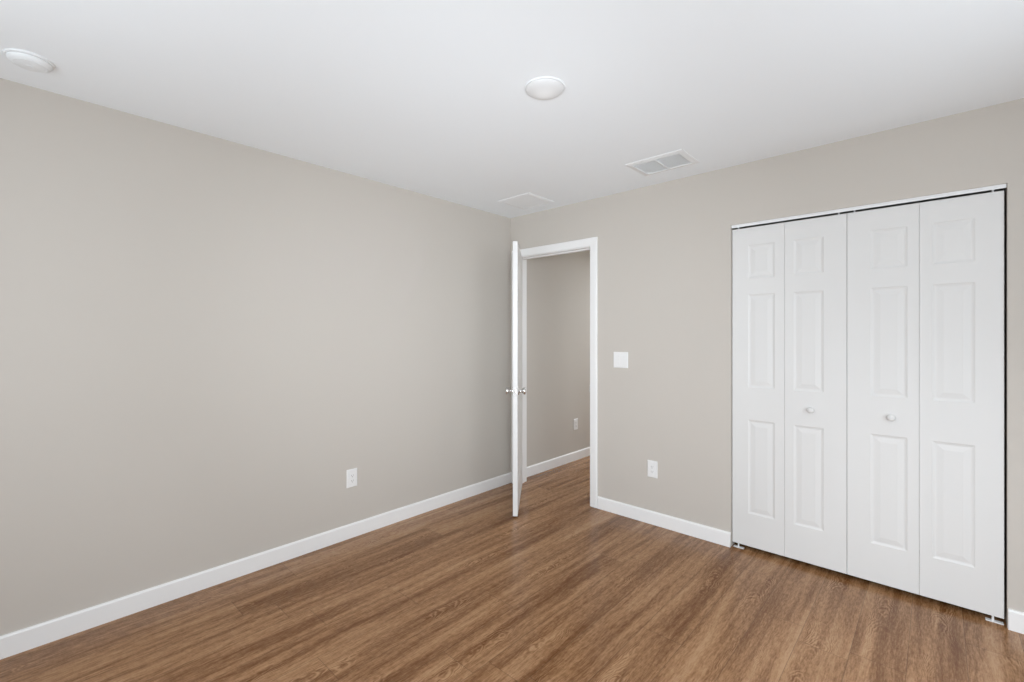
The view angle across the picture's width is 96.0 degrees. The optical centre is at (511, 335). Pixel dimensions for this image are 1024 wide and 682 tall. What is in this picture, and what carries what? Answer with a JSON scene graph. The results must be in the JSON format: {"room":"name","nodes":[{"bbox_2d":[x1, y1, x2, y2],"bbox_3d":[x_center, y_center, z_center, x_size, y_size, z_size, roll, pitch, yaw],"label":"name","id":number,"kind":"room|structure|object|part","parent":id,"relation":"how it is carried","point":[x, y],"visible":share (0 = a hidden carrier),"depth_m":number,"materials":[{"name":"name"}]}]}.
{"room":"empty bedroom","nodes":[
{"label":"empty bedroom","id":0,"kind":"room"},
{"bbox_2d":[0,78,589,635],"bbox_3d":[-0.393,0.138,3.937,0.115,2.440,7.630,0,0,43],"label":"wall","id":1,"kind":"structure","parent":0,"point":[202,336],"depth_m":2.55,"materials":[{"name":"grey paint"}]},
{"bbox_2d":[0,472,511,659],"bbox_3d":[-1.429,1.311,2.716,0.014,0.093,4.200,0,0,43],"label":"baseboard","id":2,"kind":"structure","parent":1,"relation":"attached to","point":[28,638],"depth_m":2.48,"materials":[{"name":"white paint"}]},
{"bbox_2d":[347,468,356,487],"bbox_3d":[-1.075,0.961,3.105,0.008,0.121,0.076,0,0,43],"label":"wall outlet","id":3,"kind":"object","parent":1,"relation":"attached to","point":[352,473],"visible":1,"depth_m":3.10,"materials":[{"name":"white plastic"}]},
{"bbox_2d":[350,473,354,483],"bbox_3d":[-1.075,0.961,3.105,0.007,0.066,0.033,0,0,43],"label":"receptacle","id":4,"kind":"object","parent":3,"relation":"attached to","point":[352,475],"depth_m":3.10,"materials":[{"name":"grey plastic"}]},
{"bbox_2d":[527,447,589,476],"bbox_3d":[1.121,1.311,5.486,0.014,0.093,3.070,0,0,43],"label":"baseboard","id":5,"kind":"structure","parent":1,"relation":"attached to","point":[534,469],"depth_m":4.77,"materials":[{"name":"white paint"}]},
{"bbox_2d":[574,418,577,429],"bbox_3d":[0.696,0.970,5.030,0.008,0.121,0.076,0,0,43],"label":"wall outlet","id":6,"kind":"object","parent":1,"relation":"attached to","point":[576,419],"visible":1,"depth_m":5.03,"materials":[{"name":"white plastic"}]},
{"bbox_2d":[0,0,1023,217],"bbox_3d":[1.084,-1.113,2.577,4.130,0.060,7.630,0,0,43],"label":"ceiling","id":7,"kind":"structure","parent":0,"point":[426,97],"depth_m":1.94,"materials":[{"name":"white paint"}]},
{"bbox_2d":[3,48,55,72],"bbox_3d":[-1.891,-1.068,1.810,0.143,0.030,0.143,0,0,43],"label":"smoke detector","id":8,"kind":"object","parent":7,"relation":"attached to","point":[27,60],"visible":1,"depth_m":1.78,"materials":[{"name":"white plastic"}]},
{"bbox_2d":[497,193,553,208],"bbox_3d":[0.113,-1.078,3.729,0.330,0.009,0.320,0,0,43],"label":"attic access hatch","id":9,"kind":"object","parent":7,"relation":"in","point":[527,200],"visible":1,"depth_m":3.71,"materials":[{"name":"white paint"}]},
{"bbox_2d":[524,76,565,99],"bbox_3d":[0.144,-1.067,2.019,0.180,0.030,0.180,0,0,43],"label":"recessed light","id":10,"kind":"object","parent":7,"relation":"in","point":[540,88],"visible":1,"depth_m":1.98,"materials":[{"name":"white glass"}]},
{"bbox_2d":[626,149,699,175],"bbox_3d":[0.946,-1.078,2.905,0.365,0.009,0.275,0,0,43],"label":"ceiling vent","id":11,"kind":"object","parent":7,"relation":"in","point":[678,158],"visible":1,"depth_m":2.89,"materials":[{"name":"white metal"}]},
{"bbox_2d":[0,456,1023,681],"bbox_3d":[1.084,1.387,2.577,4.130,0.060,7.630,0,0,43],"label":"floor","id":12,"kind":"structure","parent":0,"point":[564,588],"depth_m":2.21,"materials":[{"name":"brown wood"}]},
{"bbox_2d":[985,617,1003,624],"bbox_3d":[2.288,1.355,2.189,0.060,0.004,0.026,0,0,43],"label":"pivot bracket","id":13,"kind":"object","parent":12,"relation":"on","point":[986,618],"visible":1,"depth_m":2.18,"materials":[{"name":"white metal"}]},
{"bbox_2d":[511,98,1023,627],"bbox_3d":[1.462,0.138,2.987,3.900,2.440,0.115,0,0,43],"label":"wall","id":14,"kind":"structure","parent":0,"point":[665,248],"depth_m":3.06,"materials":[{"name":"grey paint"}]},
{"bbox_2d":[505,241,525,515],"bbox_3d":[0.050,0.323,3.810,0.157,2.046,0.782,0,0,4],"label":"door","id":15,"kind":"structure","parent":14,"relation":"in","point":[517,390],"depth_m":3.43,"materials":[{"name":"white paint"}]},
{"bbox_3d":[-0.020,0.420,3.494,0.061,0.064,0.064,0,0,4],"label":"knob","id":16,"kind":"part","parent":15,"relation":"part of","materials":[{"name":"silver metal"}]},
{"bbox_3d":[0.076,0.420,3.487,0.061,0.064,0.064,0,0,4],"label":"knob","id":17,"kind":"part","parent":15,"relation":"part of","materials":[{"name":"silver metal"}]},
{"bbox_2d":[512,237,597,507],"bbox_3d":[0.378,0.291,3.984,0.911,2.134,0.145,0,0,43],"label":"door frame","id":18,"kind":"structure","parent":14,"relation":"attached to","point":[586,244],"depth_m":3.79,"materials":[{"name":"white paint"}]},
{"bbox_3d":[0.422,0.291,4.032,0.911,2.134,0.015,0,0,43],"label":"casing","id":19,"kind":"part","parent":18,"relation":"part of","materials":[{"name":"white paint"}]},
{"bbox_2d":[614,352,627,367],"bbox_3d":[0.821,0.186,3.492,0.122,0.121,0.010,0,0,43],"label":"light switch","id":20,"kind":"object","parent":14,"relation":"attached to","point":[622,359],"visible":1,"depth_m":3.49,"materials":[{"name":"white plastic"}]},
{"bbox_2d":[647,460,657,478],"bbox_3d":[1.009,0.963,3.320,0.076,0.121,0.008,0,0,43],"label":"wall outlet","id":21,"kind":"object","parent":14,"relation":"attached to","point":[652,466],"visible":1,"depth_m":3.31,"materials":[{"name":"white plastic"}]},
{"bbox_2d":[650,464,653,473],"bbox_3d":[1.009,0.963,3.320,0.033,0.066,0.007,0,0,43],"label":"receptacle","id":22,"kind":"object","parent":21,"relation":"attached to","point":[651,465],"depth_m":3.32,"materials":[{"name":"grey plastic"}]},
{"bbox_2d":[597,496,730,546],"bbox_3d":[1.036,1.311,3.291,0.988,0.093,0.014,0,0,43],"label":"baseboard","id":23,"kind":"structure","parent":14,"relation":"attached to","point":[700,531],"depth_m":3.23,"materials":[{"name":"white paint"}]},
{"bbox_2d":[731,184,1006,227],"bbox_3d":[1.869,-0.697,2.570,1.210,0.019,0.038,0,0,43],"label":"door track","id":24,"kind":"object","parent":14,"relation":"attached to","point":[1000,186],"visible":1,"depth_m":2.46,"materials":[{"name":"white metal"}]},
{"bbox_2d":[732,212,846,573],"bbox_3d":[1.644,0.327,2.773,0.600,2.052,0.068,0,0,43],"label":"bifold closet door","id":25,"kind":"structure","parent":24,"relation":"hanging from","point":[789,279],"depth_m":2.75,"materials":[{"name":"white paint"}]},
{"bbox_3d":[1.539,0.325,2.885,0.295,2.007,0.030,0,0,43],"label":"door","id":26,"kind":"part","parent":25,"relation":"part of","materials":[{"name":"white paint"}]},
{"bbox_3d":[1.728,0.433,2.670,0.034,0.034,0.030,0,0,43],"label":"knob","id":27,"kind":"part","parent":25,"relation":"part of","materials":[{"name":"white paint"}]},
{"bbox_3d":[1.760,0.325,2.681,0.304,2.007,0.030,0,0,43],"label":"door","id":28,"kind":"part","parent":25,"relation":"part of","materials":[{"name":"white paint"}]},
{"bbox_2d":[847,189,1003,620],"bbox_3d":[2.087,0.327,2.366,0.599,2.052,0.068,0,0,43],"label":"bifold closet door","id":29,"kind":"structure","parent":24,"relation":"hanging from","point":[925,280],"depth_m":2.34,"materials":[{"name":"white paint"}]},
{"bbox_3d":[1.984,0.325,2.475,0.300,2.007,0.030,0,0,43],"label":"door","id":30,"kind":"part","parent":29,"relation":"part of","materials":[{"name":"white paint"}]},
{"bbox_3d":[1.994,0.433,2.426,0.034,0.034,0.030,0,0,43],"label":"knob","id":31,"kind":"part","parent":29,"relation":"part of","materials":[{"name":"white paint"}]},
{"bbox_3d":[2.205,0.325,2.272,0.297,2.007,0.030,0,0,43],"label":"door","id":32,"kind":"part","parent":29,"relation":"part of","materials":[{"name":"white paint"}]},
{"bbox_2d":[1008,608,1023,633],"bbox_3d":[2.573,1.311,1.876,0.759,0.093,0.014,0,0,43],"label":"baseboard","id":33,"kind":"structure","parent":14,"relation":"attached to","point":[1015,618],"depth_m":2.11,"materials":[{"name":"white paint"}]},
{"bbox_2d":[736,189,1004,568],"bbox_3d":[2.385,0.138,2.735,2.200,2.440,0.765,0,0,43],"label":"wall","id":34,"kind":"structure","parent":0,"point":[1000,189],"depth_m":2.68,"materials":[{"name":"grey paint"}]}
]}

